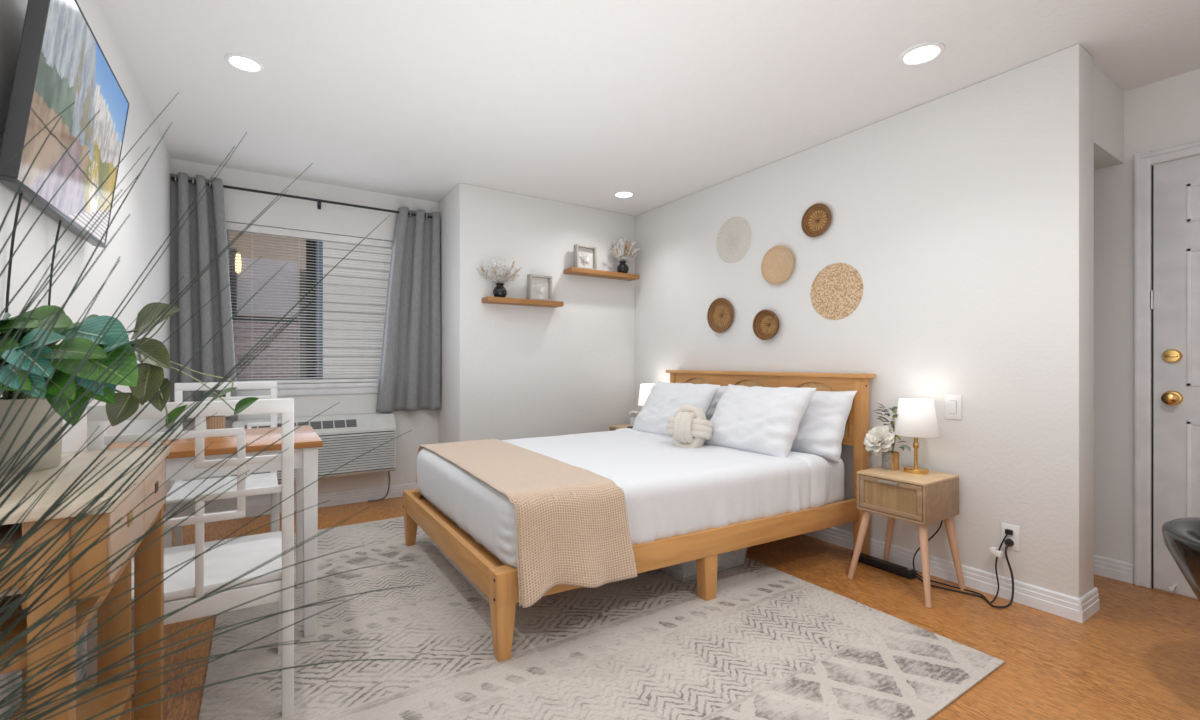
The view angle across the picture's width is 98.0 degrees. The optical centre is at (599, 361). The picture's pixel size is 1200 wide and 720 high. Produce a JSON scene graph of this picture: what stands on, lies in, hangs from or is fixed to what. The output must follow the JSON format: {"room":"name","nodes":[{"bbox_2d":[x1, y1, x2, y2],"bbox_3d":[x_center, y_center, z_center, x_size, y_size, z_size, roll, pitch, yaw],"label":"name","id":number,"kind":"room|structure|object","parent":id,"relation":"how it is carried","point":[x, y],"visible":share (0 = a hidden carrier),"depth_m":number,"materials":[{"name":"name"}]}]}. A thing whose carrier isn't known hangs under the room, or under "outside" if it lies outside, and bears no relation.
{"room":"studio apartment","nodes":[
{"label":"studio apartment","id":0,"kind":"room"},
{"bbox_2d":[0,397,62,474],"bbox_3d":[-1.228,0.152,1.103,0.134,0.152,0.134,0,0,-33],"label":"pot","id":1,"kind":"object","parent":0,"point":[52,459],"depth_m":1.07,"materials":[{"name":"grey ceramic"}]},
{"bbox_2d":[0,0,170,719],"bbox_3d":[-1.351,-0.126,1.071,0.100,2.440,5.939,0,0,-33],"label":"wall","id":2,"kind":"structure","parent":0,"point":[147,227],"depth_m":2.04,"materials":[{"name":"white paint"}]},
{"bbox_2d":[0,0,129,247],"bbox_3d":[-1.485,-0.650,1.476,0.110,0.517,0.777,0,0,-33],"label":"television","id":3,"kind":"object","parent":2,"relation":"attached to","point":[61,62],"visible":0.94,"depth_m":1.34,"materials":[{"name":"black plastic"}]},
{"bbox_2d":[5,194,22,312],"bbox_3d":[-1.369,0.044,1.210,0.026,0.900,0.037,0,0,13],"label":"cable","id":4,"kind":"object","parent":3,"relation":"hanging from","point":[20,195],"visible":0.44,"depth_m":1.22,"materials":[{"name":"black plastic"}]},
{"bbox_2d":[48,221,61,304],"bbox_3d":[-1.521,0.049,1.445,0.026,0.890,0.037,0,0,13],"label":"cable","id":5,"kind":"object","parent":3,"relation":"hanging from","point":[59,224],"visible":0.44,"depth_m":1.46,"materials":[{"name":"black plastic"}]},
{"bbox_2d":[76,517,172,681],"bbox_3d":[-1.450,1.046,1.328,0.014,0.095,5.079,0,0,-33],"label":"baseboard","id":6,"kind":"structure","parent":2,"relation":"attached to","point":[81,673],"depth_m":1.71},
{"bbox_2d":[171,158,437,498],"bbox_3d":[-2.142,-0.126,3.990,1.750,2.440,0.140,0,0,-33],"label":"wall","id":7,"kind":"structure","parent":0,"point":[242,207],"depth_m":3.98,"materials":[{"name":"white paint"}]},
{"bbox_2d":[173,483,417,525],"bbox_3d":[-2.100,1.046,3.925,1.750,0.095,0.014,0,0,-33],"label":"baseboard","id":8,"kind":"structure","parent":7,"relation":"attached to","point":[354,496],"depth_m":4.02,"materials":[{"name":"white paint"}]},
{"bbox_2d":[171,176,431,217],"bbox_3d":[-2.078,-1.177,3.891,1.738,0.061,0.096,0,0,-33],"label":"curtain rod","id":9,"kind":"object","parent":7,"relation":"attached to","point":[319,201],"visible":0.58,"depth_m":3.82,"materials":[{"name":"black metal"}]},
{"bbox_2d":[170,172,237,421],"bbox_3d":[-2.643,-0.419,3.488,0.370,1.625,0.099,0,0,-33],"label":"curtain","id":10,"kind":"object","parent":9,"relation":"hanging from","point":[203,236],"visible":0.77,"depth_m":3.47,"materials":[{"name":"fabric"}]},
{"bbox_2d":[376,207,440,411],"bbox_3d":[-1.536,-0.419,4.202,0.486,1.625,0.099,0,0,-33],"label":"curtain","id":11,"kind":"object","parent":9,"relation":"hanging from","point":[410,365],"visible":1,"depth_m":4.21,"materials":[{"name":"fabric"}]},
{"bbox_2d":[226,230,378,395],"bbox_3d":[-2.136,-0.363,3.972,1.230,1.225,0.147,0,0,-33],"label":"window","id":12,"kind":"structure","parent":7,"relation":"attached to","point":[291,389],"depth_m":3.97,"materials":[{"name":"white plastic"}]},
{"bbox_2d":[226,222,392,383],"bbox_3d":[-2.125,-0.406,3.955,1.166,1.132,0.047,0,0,-33],"label":"window blind","id":13,"kind":"object","parent":7,"relation":"attached to","point":[231,227],"visible":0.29,"depth_m":3.91,"materials":[{"name":"white plastic"}]},
{"bbox_2d":[232,412,395,501],"bbox_3d":[-2.059,0.748,3.826,1.040,0.689,0.224,0,0,-33],"label":"air conditioner","id":14,"kind":"object","parent":7,"relation":"attached to","point":[345,437],"visible":0.65,"depth_m":3.86,"materials":[{"name":"plastic"}]},
{"bbox_2d":[438,183,634,442],"bbox_3d":[-0.560,-0.126,4.671,1.645,2.440,0.719,0,0,-33],"label":"wall","id":15,"kind":"structure","parent":0,"point":[508,372],"depth_m":4.26,"materials":[{"name":"white paint"}]},
{"bbox_2d":[482,296,563,307],"bbox_3d":[-0.603,-0.470,4.131,0.645,0.038,0.140,0,0,-33],"label":"floating shelf","id":16,"kind":"object","parent":15,"relation":"attached to","point":[491,300],"visible":1,"depth_m":4.07,"materials":[{"name":"brown wood"}]},
{"bbox_2d":[475,259,522,296],"bbox_3d":[-0.759,-0.638,3.978,0.363,0.298,0.214,0,0,-33],"label":"bud vase","id":17,"kind":"object","parent":16,"relation":"on","point":[493,273],"visible":1,"depth_m":3.98,"materials":[{"name":"black ceramic"}]},
{"bbox_2d":[527,274,551,300],"bbox_3d":[-0.485,-0.592,4.201,0.205,0.205,0.050,0,0,-36],"label":"frame","id":18,"kind":"object","parent":16,"relation":"on","point":[539,287],"visible":0.98,"depth_m":4.20,"materials":[{"name":"wood"}]},
{"bbox_2d":[533,281,545,295],"bbox_3d":[-0.484,-0.589,4.199,0.123,0.121,0.024,0,0,-36],"label":"paper flower","id":19,"kind":"object","parent":18,"relation":"on","point":[539,287],"depth_m":4.20,"materials":[{"name":"white paper"}]},
{"bbox_2d":[564,267,639,280],"bbox_3d":[0.024,-0.760,4.537,0.700,0.038,0.140,0,0,-33],"label":"floating shelf","id":20,"kind":"object","parent":15,"relation":"attached to","point":[572,270],"visible":1,"depth_m":4.49,"materials":[{"name":"brown wood"}]},
{"bbox_2d":[574,244,596,269],"bbox_3d":[-0.124,-0.881,4.435,0.205,0.205,0.050,0,0,-35],"label":"frame","id":21,"kind":"object","parent":20,"relation":"on","point":[585,256],"visible":0.94,"depth_m":4.43,"materials":[{"name":"wood"}]},
{"bbox_2d":[579,251,590,264],"bbox_3d":[-0.123,-0.879,4.432,0.123,0.121,0.023,0,0,-35],"label":"paper flower","id":22,"kind":"object","parent":21,"relation":"on","point":[584,256],"depth_m":4.43,"materials":[{"name":"white paper"}]},
{"bbox_2d":[608,237,640,272],"bbox_3d":[0.211,-0.938,4.604,0.360,0.318,0.218,0,0,-33],"label":"bud vase","id":23,"kind":"object","parent":20,"relation":"on","point":[622,252],"visible":1,"depth_m":4.62,"materials":[{"name":"black ceramic"}]},
{"bbox_2d":[101,0,1199,215],"bbox_3d":[0.444,-1.396,2.175,4.315,0.100,6.039,0,0,-33],"label":"ceiling","id":24,"kind":"structure","parent":0,"point":[576,102],"depth_m":2.47,"materials":[{"name":"white paint"}]},
{"bbox_2d":[224,53,264,72],"bbox_3d":[-1.597,-1.341,2.348,0.150,0.010,0.150,0,0,-33],"label":"recessed light","id":25,"kind":"object","parent":24,"relation":"in","point":[243,62],"visible":1,"depth_m":2.34,"materials":[{"name":"white plastic"}]},
{"bbox_2d":[613,190,634,197],"bbox_3d":[0.192,-1.341,4.189,0.176,0.010,0.176,0,0,-33],"label":"recessed light","id":26,"kind":"object","parent":24,"relation":"in","point":[624,193],"visible":1,"depth_m":4.18,"materials":[{"name":"white plastic"}]},
{"bbox_2d":[898,41,945,65],"bbox_3d":[1.404,-1.341,2.280,0.176,0.010,0.176,0,0,-33],"label":"recessed light","id":27,"kind":"object","parent":24,"relation":"in","point":[925,52],"visible":1,"depth_m":2.27,"materials":[{"name":"white plastic"}]},
{"bbox_2d":[132,496,1199,719],"bbox_3d":[0.444,1.154,2.175,4.315,0.120,6.039,0,0,-33],"label":"floor","id":28,"kind":"structure","parent":0,"point":[1137,657],"depth_m":2.08,"materials":[{"name":"brown wood"}]},
{"bbox_2d":[0,445,169,719],"bbox_3d":[-1.115,0.661,1.075,0.281,0.866,0.670,0,0,-33],"label":"console table","id":29,"kind":"object","parent":28,"relation":"on","point":[150,606],"visible":0.77,"depth_m":1.00,"materials":[{"name":"brown wood"}]},
{"bbox_2d":[0,549,136,673],"bbox_3d":[-1.121,0.479,1.048,0.201,0.020,0.590,0,0,-33],"label":"shelf","id":30,"kind":"object","parent":29,"relation":"attached to","point":[90,602],"depth_m":0.87,"materials":[{"name":"brown wood"}]},
{"bbox_2d":[9,670,136,719],"bbox_3d":[-1.121,0.804,1.048,0.201,0.020,0.590,0,0,-33],"label":"shelf","id":31,"kind":"object","parent":29,"relation":"attached to","point":[84,711],"depth_m":1.23,"materials":[{"name":"brown wood"}]},
{"bbox_2d":[0,302,258,474],"bbox_3d":[-1.053,0.050,1.060,0.569,0.356,0.275,0,0,-2],"label":"potted plant","id":32,"kind":"object","parent":29,"relation":"on","point":[148,377],"visible":0.8,"depth_m":1.06,"materials":[{"name":"green plant"}]},
{"bbox_2d":[87,398,293,717],"bbox_3d":[-1.263,0.604,1.676,0.466,0.980,0.472,0,0,-33],"label":"chair","id":33,"kind":"object","parent":28,"relation":"on","point":[216,567],"visible":0.56,"depth_m":1.55,"materials":[{"name":"white paint"}]},
{"bbox_2d":[0,92,422,719],"bbox_3d":[-0.484,0.387,0.469,0.642,1.414,0.379,0,0,-33],"label":"grass plant","id":34,"kind":"object","parent":28,"relation":"on","point":[25,471],"visible":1,"depth_m":0.48,"materials":[{"name":"green plant"}]},
{"bbox_2d":[198,517,1003,719],"bbox_3d":[-0.373,1.089,2.504,2.420,0.010,3.030,0,0,-33],"label":"area rug","id":35,"kind":"object","parent":28,"relation":"on","point":[772,644],"visible":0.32,"depth_m":1.97,"materials":[{"name":"white fabric"}]},
{"bbox_2d":[106,425,322,636],"bbox_3d":[-1.556,0.704,2.136,0.695,0.781,0.610,0,0,-33],"label":"dining table","id":36,"kind":"object","parent":35,"relation":"on","point":[307,442],"visible":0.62,"depth_m":2.05,"materials":[{"name":"white paint"}]},
{"bbox_2d":[204,416,225,429],"bbox_3d":[-1.710,0.253,2.329,0.116,0.119,0.109,0,0,-33],"label":"succulent pot","id":37,"kind":"object","parent":36,"relation":"on","point":[214,422],"visible":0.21,"depth_m":2.30,"materials":[{"name":"brown wicker"}]},
{"bbox_2d":[164,381,278,547],"bbox_3d":[-1.956,0.604,2.730,0.466,0.980,0.472,0,0,-33],"label":"chair","id":38,"kind":"object","parent":35,"relation":"on","point":[264,479],"visible":0.49,"depth_m":2.69,"materials":[{"name":"white paint"}]},
{"bbox_3d":[0.508,1.002,2.789,0.486,0.164,0.356,0,0,-33],"label":"storage bin","id":39,"kind":"object","parent":35,"relation":"on","visible":0},
{"bbox_2d":[663,554,721,576],"bbox_3d":[0.466,1.022,2.762,0.285,0.115,0.244,0,0,-33],"label":"linens","id":40,"kind":"object","parent":39,"relation":"in","point":[686,569],"visible":0.12,"depth_m":2.62,"materials":[{"name":"white fabric"}]},
{"bbox_2d":[610,424,629,430],"bbox_3d":[0.295,0.824,4.439,0.362,0.546,0.395,0,0,-33],"label":"nightstand","id":41,"kind":"object","parent":28,"relation":"on","point":[614,427],"visible":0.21,"depth_m":4.45,"materials":[{"name":"brown wood"}]},
{"bbox_2d":[628,411,639,425],"bbox_3d":[0.287,0.482,4.380,0.099,0.139,0.099,0,0,-33],"label":"flower vase","id":42,"kind":"object","parent":41,"relation":"on","point":[632,420],"visible":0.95,"depth_m":4.36,"materials":[{"name":"white ceramic"}]},
{"bbox_2d":[638,384,654,405],"bbox_3d":[0.416,0.370,4.393,0.194,0.362,0.194,0,0,-33],"label":"table lamp","id":43,"kind":"object","parent":41,"relation":"on","point":[645,389],"visible":0.29,"depth_m":4.33,"materials":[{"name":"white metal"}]},
{"bbox_2d":[403,370,875,661],"bbox_3d":[0.173,0.581,3.025,2.176,1.027,1.680,0,0,-33],"label":"bed","id":44,"kind":"object","parent":28,"relation":"on","point":[498,581],"visible":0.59,"depth_m":2.52,"materials":[{"name":"brown wood"}]},
{"bbox_2d":[825,458,843,504],"bbox_3d":[0.153,0.667,3.029,1.965,0.295,1.528,0,0,-33],"label":"mattress","id":45,"kind":"object","parent":44,"relation":"on","point":[836,482],"visible":0.02,"depth_m":2.86,"materials":[{"name":"fabric"}]},
{"bbox_2d":[417,428,829,568],"bbox_3d":[0.061,0.641,2.976,1.819,0.291,1.600,0,0,-33],"label":"sheet","id":46,"kind":"object","parent":45,"relation":"on","point":[670,490],"visible":0.71,"depth_m":2.51,"materials":[{"name":"white fabric"}]},
{"bbox_2d":[416,439,637,607],"bbox_3d":[-0.492,0.682,2.616,0.505,0.383,1.590,0,0,-33],"label":"throw","id":47,"kind":"object","parent":46,"relation":"on","point":[572,525],"visible":0.92,"depth_m":2.04,"materials":[{"name":"fabric"}]},
{"bbox_2d":[632,381,719,436],"bbox_3d":[0.504,0.341,3.660,0.306,0.385,0.660,0,0,-33],"label":"pillow","id":48,"kind":"object","parent":46,"relation":"on","point":[664,399],"visible":0.76,"depth_m":3.61,"materials":[{"name":"white fabric"}]},
{"bbox_2d":[666,405,712,447],"bbox_3d":[0.542,0.406,3.169,0.266,0.283,0.259,0,0,-10],"label":"cushion","id":49,"kind":"object","parent":46,"relation":"on","point":[689,427],"visible":0.97,"depth_m":3.08,"materials":[{"name":"white fabric"}]},
{"bbox_2d":[704,384,815,457],"bbox_3d":[0.904,0.339,3.088,0.326,0.390,0.644,0,0,-33],"label":"pillow","id":50,"kind":"object","parent":46,"relation":"on","point":[762,420],"visible":0.92,"depth_m":2.96,"materials":[{"name":"white fabric"}]},
{"bbox_2d":[676,382,727,420],"bbox_3d":[0.705,0.353,3.799,0.237,0.383,0.664,0,0,-33],"label":"pillow","id":51,"kind":"object","parent":45,"relation":"on","point":[721,390],"visible":0.06,"depth_m":3.61,"materials":[{"name":"white fabric"}]},
{"bbox_2d":[759,386,856,462],"bbox_3d":[1.156,0.352,3.108,0.258,0.384,0.663,0,0,-33],"label":"pillow","id":52,"kind":"object","parent":45,"relation":"on","point":[821,429],"visible":0.51,"depth_m":2.89,"materials":[{"name":"white fabric"}]},
{"bbox_2d":[852,553,916,579],"bbox_3d":[1.497,1.072,2.763,0.056,0.044,0.320,0,0,-33],"label":"power strip","id":53,"kind":"object","parent":28,"relation":"on","point":[866,559],"visible":0.76,"depth_m":2.72,"materials":[{"name":"black plastic"}]},
{"bbox_2d":[847,466,965,607],"bbox_3d":[1.505,0.824,2.573,0.362,0.546,0.395,0,0,-33],"label":"nightstand","id":54,"kind":"object","parent":28,"relation":"on","point":[923,500],"visible":0.92,"depth_m":2.49,"materials":[{"name":"brown wood"}]},
{"bbox_2d":[864,403,910,469],"bbox_3d":[1.469,0.384,2.680,0.207,0.334,0.191,0,0,13],"label":"flower vase","id":55,"kind":"object","parent":54,"relation":"on","point":[878,439],"visible":0.94,"depth_m":2.65,"materials":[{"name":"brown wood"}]},
{"bbox_2d":[894,398,938,473],"bbox_3d":[1.579,0.370,2.608,0.194,0.362,0.194,0,0,-33],"label":"table lamp","id":56,"kind":"object","parent":54,"relation":"on","point":[916,418],"visible":1,"depth_m":2.55,"materials":[{"name":"white fabric"}]},
{"bbox_2d":[913,520,1012,602],"bbox_3d":[1.728,0.884,2.521,0.123,0.421,0.402,0,0,-33],"label":"cable","id":57,"kind":"object","parent":28,"relation":"on","point":[1007,531],"visible":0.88,"depth_m":2.41,"materials":[{"name":"black plastic"}]},
{"bbox_2d":[990,546,1002,557],"bbox_3d":[1.830,0.878,2.409,0.036,0.039,0.047,0,0,-33],"label":"cable tie","id":58,"kind":"object","parent":57,"relation":"hanging from","point":[993,550],"visible":1,"depth_m":2.40,"materials":[{"name":"white plastic"}]},
{"bbox_2d":[914,539,1013,607],"bbox_3d":[1.731,0.953,2.489,0.154,0.280,0.396,0,0,-33],"label":"cable","id":59,"kind":"object","parent":28,"relation":"on","point":[1008,542],"visible":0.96,"depth_m":2.38,"materials":[{"name":"black plastic"}]},
{"bbox_2d":[1161,517,1199,601],"bbox_3d":[2.066,0.813,1.465,0.668,0.562,0.668,0,0,-33],"label":"tub chair","id":60,"kind":"object","parent":28,"relation":"on","point":[1181,537],"visible":1,"depth_m":1.60,"materials":[{"name":"metal"}]},
{"bbox_2d":[635,44,1093,598],"bbox_3d":[1.228,-0.126,3.604,0.195,2.440,3.217,0,0,-33],"label":"wall","id":61,"kind":"structure","parent":0,"point":[964,217],"depth_m":2.60,"materials":[{"name":"white paint"}]},
{"bbox_2d":[707,298,733,332],"bbox_3d":[0.902,-0.346,3.897,0.032,0.260,0.260,0,0,-33],"label":"wall basket","id":62,"kind":"object","parent":61,"relation":"attached to","point":[720,314],"visible":1,"depth_m":3.91,"materials":[{"name":"brown wicker"}]},
{"bbox_2d":[716,216,751,262],"bbox_3d":[0.971,-0.890,3.812,0.010,0.336,0.336,0,0,-33],"label":"wall basket","id":63,"kind":"object","parent":61,"relation":"attached to","point":[733,241],"visible":1,"depth_m":3.80,"materials":[{"name":"wicker"}]},
{"bbox_2d":[753,309,779,339],"bbox_3d":[1.129,-0.249,3.530,0.051,0.208,0.208,0,0,-33],"label":"wall basket","id":64,"kind":"object","parent":61,"relation":"attached to","point":[766,324],"visible":1,"depth_m":3.55,"materials":[{"name":"brown wicker"}]},
{"bbox_2d":[761,245,793,284],"bbox_3d":[1.181,-0.640,3.463,0.036,0.258,0.258,0,0,-33],"label":"wall basket","id":65,"kind":"object","parent":61,"relation":"attached to","point":[777,265],"visible":1,"depth_m":3.47,"materials":[{"name":"beige wicker"}]},
{"bbox_2d":[801,203,830,236],"bbox_3d":[1.339,-0.872,3.225,0.030,0.206,0.206,0,0,-33],"label":"wall basket","id":66,"kind":"object","parent":61,"relation":"attached to","point":[816,219],"visible":1,"depth_m":3.23,"materials":[{"name":"brown wicker"}]},
{"bbox_2d":[810,263,862,319],"bbox_3d":[1.412,-0.422,3.131,0.010,0.340,0.340,0,0,-33],"label":"wall basket","id":67,"kind":"object","parent":61,"relation":"attached to","point":[837,289],"visible":1,"depth_m":3.12,"materials":[{"name":"beige wicker"}]},
{"bbox_2d":[804,527,1078,621],"bbox_3d":[1.168,1.046,3.505,0.014,0.095,3.117,0,0,-33],"label":"baseboard","id":68,"kind":"structure","parent":61,"relation":"attached to","point":[1066,606],"depth_m":2.51,"materials":[{"name":"white wood"}]},
{"bbox_2d":[945,394,961,419],"bbox_3d":[1.757,0.226,2.598,0.012,0.124,0.076,0,0,-33],"label":"light switch","id":69,"kind":"object","parent":61,"relation":"attached to","point":[953,403],"visible":1,"depth_m":2.59,"materials":[{"name":"white plastic"}]},
{"bbox_2d":[1001,523,1019,551],"bbox_3d":[1.887,0.806,2.401,0.010,0.116,0.072,0,0,-33],"label":"wall outlet","id":70,"kind":"object","parent":61,"relation":"attached to","point":[1015,537],"visible":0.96,"depth_m":2.39,"materials":[{"name":"white plastic"}]},
{"bbox_2d":[1078,587,1099,622],"bbox_3d":[2.107,1.046,2.248,0.223,0.095,0.014,0,0,-33],"label":"baseboard","id":71,"kind":"structure","parent":61,"relation":"attached to","point":[1088,604],"depth_m":2.23,"materials":[{"name":"white wood"}]},
{"bbox_2d":[1094,64,1123,169],"bbox_3d":[2.342,-1.169,2.548,0.525,0.355,0.200,0,0,-33],"label":"wall header","id":72,"kind":"structure","parent":0,"point":[1108,97],"depth_m":2.49,"materials":[{"name":"white paint"}]},
{"bbox_2d":[1094,69,1199,598],"bbox_3d":[2.604,-0.126,2.719,0.100,2.440,4.400,0,0,-33],"label":"wall","id":73,"kind":"structure","parent":0,"point":[1163,114],"depth_m":2.62,"materials":[{"name":"white paint"}]},
{"bbox_2d":[1094,555,1132,583],"bbox_3d":[2.049,1.046,3.470,0.014,0.095,2.135,0,0,-33],"label":"baseboard","id":74,"kind":"structure","parent":73,"relation":"attached to","point":[1103,566],"depth_m":2.63,"materials":[{"name":"white wood"}]},
{"bbox_2d":[1133,141,1199,587],"bbox_3d":[2.898,0.036,2.151,0.024,2.115,0.998,0,0,-33],"label":"trim","id":75,"kind":"structure","parent":73,"relation":"attached to","point":[1142,162],"depth_m":2.54,"materials":[{"name":"white paint"}]},
{"bbox_2d":[1150,156,1199,597],"bbox_3d":[2.870,0.074,2.143,0.120,2.040,0.868,0,0,-33],"label":"door","id":76,"kind":"structure","parent":73,"relation":"in","point":[1175,292],"depth_m":2.46,"materials":[{"name":"white paint"}]},
{"label":"outside","id":77,"kind":"structure","parent":0,"visible":0},
{"bbox_2d":[230,231,391,379],"bbox_3d":[-3.010,-0.456,5.550,5.600,3.300,0.260,0,0,-33],"label":"building","id":78,"kind":"structure","parent":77,"point":[235,233],"depth_m":5.44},
{"bbox_2d":[235,254,240,272],"bbox_3d":[-3.541,-0.966,5.110,0.052,0.200,0.052,0,0,-33],"label":"wall lantern","id":79,"kind":"object","parent":78,"relation":"attached to","point":[239,261],"visible":0.67,"depth_m":5.09,"materials":[{"name":"beige"}]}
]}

